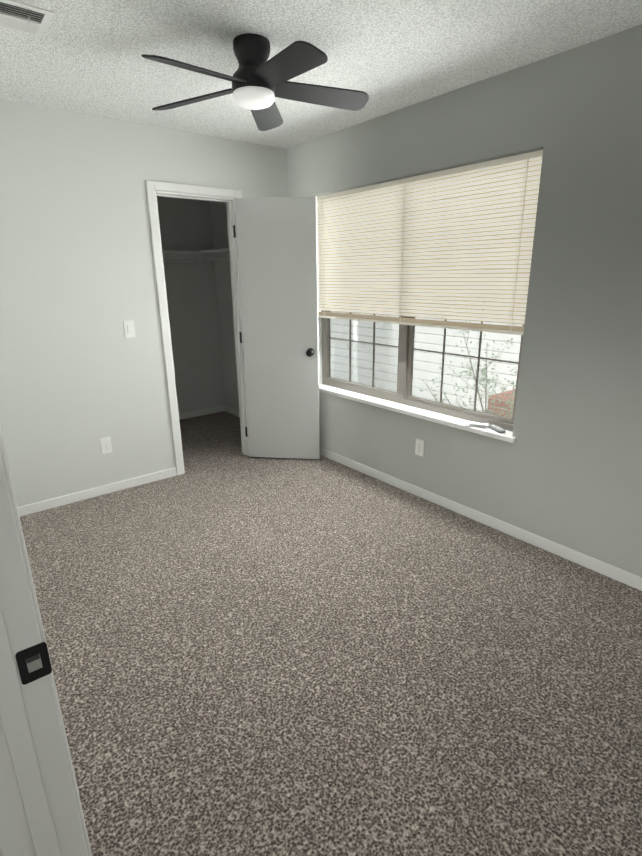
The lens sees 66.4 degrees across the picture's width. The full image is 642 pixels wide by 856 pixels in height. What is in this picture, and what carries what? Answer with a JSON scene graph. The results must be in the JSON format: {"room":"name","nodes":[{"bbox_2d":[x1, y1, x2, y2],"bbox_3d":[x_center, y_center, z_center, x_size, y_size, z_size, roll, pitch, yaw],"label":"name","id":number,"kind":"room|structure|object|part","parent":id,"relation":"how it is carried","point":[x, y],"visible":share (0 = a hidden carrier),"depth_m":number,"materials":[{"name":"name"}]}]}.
{"room":"empty bedroom","nodes":[
{"label":"empty bedroom","id":0,"kind":"room"},
{"bbox_2d":[0,99,287,506],"bbox_3d":[-1.743,-0.669,3.137,3.870,2.440,0.115,-14,22,-36],"label":"wall","id":1,"kind":"structure","parent":0,"point":[81,375],"depth_m":3.20,"materials":[{"name":"paint"}]},
{"bbox_2d":[17,467,176,516],"bbox_3d":[-1.629,0.464,3.483,1.264,0.068,0.016,-14,22,-36],"label":"baseboard","id":2,"kind":"structure","parent":1,"relation":"attached to","point":[28,509],"depth_m":3.49,"materials":[{"name":"paint"}]},
{"bbox_2d":[100,437,112,453],"bbox_3d":[-1.520,0.124,3.478,0.070,0.115,0.007,-14,22,-36],"label":"electrical outlet","id":3,"kind":"object","parent":1,"relation":"attached to","point":[106,445],"visible":1,"depth_m":3.48,"materials":[{"name":"white plastic"}]},
{"bbox_2d":[123,320,135,337],"bbox_3d":[-1.324,-0.684,3.397,0.070,0.115,0.013,-14,22,-36],"label":"light switch","id":4,"kind":"object","parent":1,"relation":"attached to","point":[129,328],"visible":1,"depth_m":3.40,"materials":[{"name":"white plastic"}]},
{"bbox_2d":[146,180,249,474],"bbox_3d":[-0.906,-0.717,3.822,0.722,2.106,0.147,-14,22,-36],"label":"trim","id":5,"kind":"structure","parent":1,"relation":"attached to","point":[153,186],"depth_m":3.65,"materials":[{"name":"paint"}]},
{"bbox_2d":[233,196,319,458],"bbox_3d":[-0.328,-0.724,3.910,0.465,2.025,0.534,-14,22,-36],"label":"closet door","id":6,"kind":"structure","parent":1,"relation":"in","point":[277,255],"depth_m":3.83,"materials":[{"name":"paint"}]},
{"bbox_2d":[157,196,224,413],"bbox_3d":[-1.881,-1.203,4.868,2.050,2.440,0.115,-14,22,-36],"label":"wall","id":7,"kind":"structure","parent":0,"point":[200,306],"depth_m":5.20,"materials":[{"name":"paint"}]},
{"bbox_2d":[162,250,198,262],"bbox_3d":[-1.752,-1.595,4.571,1.820,0.113,0.315,-14,22,-36],"label":"closet shelf","id":8,"kind":"object","parent":7,"relation":"attached to","point":[184,256],"depth_m":4.81,"materials":[{"name":"paint"}]},
{"bbox_3d":[-1.444,-1.387,4.009,1.551,0.032,1.096,-14,22,-36],"label":"rail","id":9,"kind":"part","parent":8,"relation":"part of","materials":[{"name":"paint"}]},
{"bbox_2d":[179,405,224,419],"bbox_3d":[-1.825,-0.055,5.169,1.820,0.068,0.016,-14,22,-36],"label":"baseboard","id":10,"kind":"structure","parent":7,"relation":"attached to","point":[196,413],"depth_m":5.53,"materials":[{"name":"paint"}]},
{"bbox_2d":[209,201,238,410],"bbox_3d":[-0.611,-1.206,4.828,0.115,2.440,1.470,-14,22,-36],"label":"wall","id":11,"kind":"structure","parent":0,"point":[217,210],"depth_m":5.25,"materials":[{"name":"paint"}]},
{"bbox_2d":[198,248,229,262],"bbox_3d":[-0.740,-1.588,4.507,0.320,0.113,1.050,-14,22,-36],"label":"closet shelf","id":12,"kind":"object","parent":11,"relation":"attached to","point":[204,255],"depth_m":4.76,"materials":[{"name":"paint"}]},
{"bbox_2d":[225,406,239,416],"bbox_3d":[-0.686,-0.075,5.188,0.012,0.068,1.365,-14,22,-36],"label":"baseboard","id":13,"kind":"structure","parent":11,"relation":"attached to","point":[230,410],"depth_m":5.56,"materials":[{"name":"paint"}]},
{"bbox_2d":[0,0,641,148],"bbox_3d":[-0.912,-1.598,1.840,3.985,0.080,5.680,-14,22,-36],"label":"ceiling","id":14,"kind":"structure","parent":0,"point":[86,57],"depth_m":2.16,"materials":[{"name":"white paint"}]},
{"bbox_2d":[0,0,53,36],"bbox_3d":[-1.206,-1.526,1.816,0.355,0.036,0.232,-14,22,-36],"label":"ceiling vent","id":15,"kind":"object","parent":14,"relation":"in","point":[24,17],"visible":1,"depth_m":1.85,"materials":[{"name":"white metal"}]},
{"bbox_2d":[141,33,368,130],"bbox_3d":[-0.288,-1.516,2.092,1.001,0.240,0.986,-14,22,-36],"label":"ceiling fan","id":16,"kind":"object","parent":14,"relation":"hanging from","point":[259,80],"visible":1,"depth_m":2.06,"materials":[{"name":"black metal"}]},
{"bbox_2d":[20,411,641,855],"bbox_3d":[-0.379,0.671,2.962,2.697,0.050,5.490,-14,22,-36],"label":"floor","id":17,"kind":"structure","parent":0,"point":[284,657],"depth_m":1.93,"materials":[{"name":"carpet"}]},
{"bbox_2d":[287,24,641,576],"bbox_3d":[1.081,-0.579,2.730,0.160,2.440,4.065,-14,22,-36],"label":"wall","id":18,"kind":"structure","parent":0,"point":[565,469],"depth_m":2.48,"materials":[{"name":"paint"}]},
{"bbox_2d":[319,384,515,442],"bbox_3d":[0.537,-0.148,3.497,0.114,0.032,1.880,-14,22,-36],"label":"window sill","id":19,"kind":"structure","parent":18,"relation":"attached to","point":[451,421],"depth_m":3.31,"materials":[{"name":"paint"}]},
{"bbox_2d":[465,421,489,427],"bbox_3d":[0.951,-0.026,2.990,0.141,0.021,0.097,8,19,27],"label":"booklet","id":20,"kind":"object","parent":19,"relation":"on","point":[476,424],"visible":1,"depth_m":2.98,"materials":[{"name":"white paper"}]},
{"bbox_2d":[489,425,505,432],"bbox_3d":[1.039,0.004,2.892,0.042,0.018,0.125,-4,17,-10],"label":"remote","id":21,"kind":"object","parent":19,"relation":"on","point":[496,428],"visible":1,"depth_m":2.87,"materials":[{"name":"grey plastic"}]},
{"bbox_2d":[415,438,423,456],"bbox_3d":[0.674,0.133,3.357,0.007,0.115,0.070,-14,22,-36],"label":"electrical outlet","id":22,"kind":"object","parent":18,"relation":"attached to","point":[419,448],"visible":1,"depth_m":3.35,"materials":[{"name":"white plastic"}]},
{"bbox_2d":[316,150,542,431],"bbox_3d":[0.568,-0.872,3.307,0.112,1.470,1.830,-14,22,-36],"label":"window","id":23,"kind":"structure","parent":18,"relation":"in","point":[438,230],"depth_m":3.13,"materials":[{"name":"white"}]},
{"bbox_2d":[320,447,641,590],"bbox_3d":[0.991,0.558,3.071,0.016,0.068,3.950,-14,22,-36],"label":"baseboard","id":24,"kind":"structure","parent":18,"relation":"attached to","point":[606,569],"depth_m":2.94,"materials":[{"name":"paint"}]},
{"bbox_3d":[-0.937,-0.078,1.193,0.108,2.440,4.065,-14,22,-36],"label":"wall","id":25,"kind":"structure","parent":0,"visible":0},
{"bbox_2d":[0,428,91,855],"bbox_3d":[-0.178,0.353,0.326,0.135,2.110,1.030,-14,22,-36],"label":"door frame","id":26,"kind":"structure","parent":25,"relation":"attached to","point":[41,812],"depth_m":0.74,"materials":[{"name":"paint"}]},
{"bbox_2d":[15,642,51,684],"bbox_3d":[-0.426,0.345,0.727,0.040,0.057,0.015,-14,22,-36],"label":"plate","id":27,"kind":"object","parent":26,"relation":"attached to","point":[26,676],"visible":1,"depth_m":0.72,"materials":[{"name":"black metal"}]},
{"bbox_2d":[26,654,41,672],"bbox_3d":[-0.422,0.346,0.723,0.018,0.026,0.001,-14,22,-36],"label":"pocket","id":28,"kind":"object","parent":26,"relation":"in","point":[34,663],"visible":1,"depth_m":0.72,"materials":[{"name":"grey"}]},
{"label":"outside","id":29,"kind":"structure","parent":0,"visible":0},
{"bbox_2d":[391,249,521,411],"bbox_3d":[2.088,-1.495,8.021,0.022,7.040,13.000,-14,22,-36],"label":"siding","id":30,"kind":"object","parent":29,"point":[437,334],"depth_m":7.97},
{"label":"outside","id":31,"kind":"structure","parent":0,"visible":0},
{"bbox_2d":[420,309,516,418],"bbox_3d":[1.931,0.670,5.896,1.384,4.164,1.610,-14,22,-36],"label":"tree","id":32,"kind":"object","parent":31,"point":[486,393],"depth_m":5.77,"materials":[{"name":"green plant"}]},
{"bbox_2d":[487,389,514,417],"bbox_3d":[2.949,0.995,6.923,0.850,2.910,1.070,-14,22,-36],"label":"brick","id":33,"kind":"object","parent":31,"point":[503,396],"depth_m":6.56,"materials":[{"name":"brick"}]}
]}

